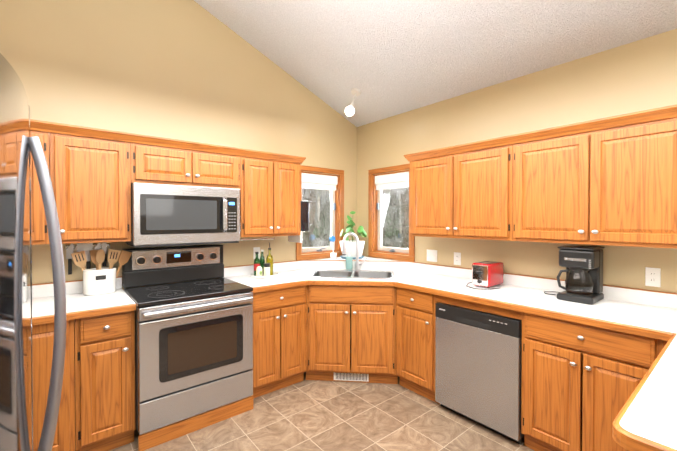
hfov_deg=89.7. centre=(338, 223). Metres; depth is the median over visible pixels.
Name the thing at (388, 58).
ceiling
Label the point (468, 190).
upper cabinet
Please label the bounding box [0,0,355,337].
wall
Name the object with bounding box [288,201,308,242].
television
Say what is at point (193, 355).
range
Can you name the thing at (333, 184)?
window
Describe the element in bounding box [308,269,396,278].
sink
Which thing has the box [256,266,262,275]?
shaker
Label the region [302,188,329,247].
trees
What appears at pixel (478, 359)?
dishwasher
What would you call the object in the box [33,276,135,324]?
countertop
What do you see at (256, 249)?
light switch
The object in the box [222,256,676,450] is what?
countertop
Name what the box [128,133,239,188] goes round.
upper cabinet
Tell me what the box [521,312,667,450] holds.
base cabinet
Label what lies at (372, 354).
base cabinet
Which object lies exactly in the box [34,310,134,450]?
base cabinet
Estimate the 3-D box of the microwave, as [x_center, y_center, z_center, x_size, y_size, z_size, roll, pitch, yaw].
[-1.213,-0.059,2.696,0.762,0.445,0.441,-1,1,-39]
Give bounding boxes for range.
[122,245,252,450]
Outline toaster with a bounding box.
[472,261,503,287]
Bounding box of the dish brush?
[329,236,336,259]
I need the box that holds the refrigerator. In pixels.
[0,53,65,450]
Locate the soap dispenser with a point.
(349, 262)
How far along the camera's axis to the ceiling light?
3.43 m
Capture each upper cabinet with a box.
[32,119,59,244]
[60,123,130,243]
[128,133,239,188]
[240,148,303,236]
[404,134,519,240]
[516,104,676,248]
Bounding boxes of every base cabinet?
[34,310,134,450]
[250,285,306,398]
[306,285,397,383]
[396,287,521,403]
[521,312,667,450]
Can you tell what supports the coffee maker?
on the countertop at (645, 419)
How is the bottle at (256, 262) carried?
on the lazy susan tray
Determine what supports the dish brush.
on the countertop at (645, 419)
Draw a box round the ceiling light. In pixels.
[345,88,360,115]
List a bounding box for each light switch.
[253,247,259,258]
[427,249,436,261]
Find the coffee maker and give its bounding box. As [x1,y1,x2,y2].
[556,245,604,304]
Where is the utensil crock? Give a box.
[71,249,131,294]
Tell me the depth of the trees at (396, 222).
11.53 m
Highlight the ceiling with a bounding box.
[194,0,676,126]
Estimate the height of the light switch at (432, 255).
0.115 m
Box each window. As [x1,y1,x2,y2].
[296,165,343,260]
[368,163,414,261]
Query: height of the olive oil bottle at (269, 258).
0.309 m
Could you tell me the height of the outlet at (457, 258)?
0.115 m
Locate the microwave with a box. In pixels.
[125,183,239,246]
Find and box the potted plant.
[340,211,367,256]
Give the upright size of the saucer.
0.028 m
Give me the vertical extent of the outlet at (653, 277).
0.115 m
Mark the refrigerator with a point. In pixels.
(20, 146)
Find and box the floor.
[109,338,534,450]
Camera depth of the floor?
2.37 m
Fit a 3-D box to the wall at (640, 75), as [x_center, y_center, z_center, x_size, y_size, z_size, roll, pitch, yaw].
[2.250,-0.727,1.818,0.160,4.300,6.500,-1,1,-39]
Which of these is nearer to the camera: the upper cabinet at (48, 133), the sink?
the upper cabinet at (48, 133)
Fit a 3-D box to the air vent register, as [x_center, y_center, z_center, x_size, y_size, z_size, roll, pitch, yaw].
[0.111,1.358,3.016,0.310,0.080,0.008,0,1,6]
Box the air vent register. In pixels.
[334,373,368,381]
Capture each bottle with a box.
[254,252,259,275]
[260,250,264,274]
[266,242,272,274]
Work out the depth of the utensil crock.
2.41 m
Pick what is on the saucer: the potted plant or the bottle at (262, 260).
the potted plant
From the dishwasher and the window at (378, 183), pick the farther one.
the window at (378, 183)
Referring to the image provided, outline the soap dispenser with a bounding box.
[346,251,352,269]
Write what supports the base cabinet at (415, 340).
on the floor
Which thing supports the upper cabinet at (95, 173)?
attached to the wall at (190, 70)
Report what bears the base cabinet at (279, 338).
on the floor
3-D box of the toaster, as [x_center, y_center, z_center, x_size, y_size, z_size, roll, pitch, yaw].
[1.183,0.405,2.707,0.272,0.186,0.150,-1,1,-39]
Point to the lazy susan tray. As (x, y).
(275, 274)
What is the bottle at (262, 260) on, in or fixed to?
on the lazy susan tray
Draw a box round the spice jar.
[264,263,269,275]
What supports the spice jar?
on the lazy susan tray
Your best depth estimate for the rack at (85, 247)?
2.45 m
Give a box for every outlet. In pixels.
[454,252,460,264]
[645,267,660,286]
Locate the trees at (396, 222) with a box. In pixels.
[382,187,408,248]
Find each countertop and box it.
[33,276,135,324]
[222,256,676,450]
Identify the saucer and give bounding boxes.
[340,255,363,259]
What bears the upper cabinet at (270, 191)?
attached to the wall at (190, 70)
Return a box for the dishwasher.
[435,302,523,444]
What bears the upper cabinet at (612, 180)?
attached to the wall at (640, 75)
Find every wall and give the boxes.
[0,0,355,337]
[356,29,676,292]
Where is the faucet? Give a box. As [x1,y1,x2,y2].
[342,232,366,269]
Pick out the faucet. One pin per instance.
(357, 263)
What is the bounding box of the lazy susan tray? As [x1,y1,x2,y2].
[251,272,277,278]

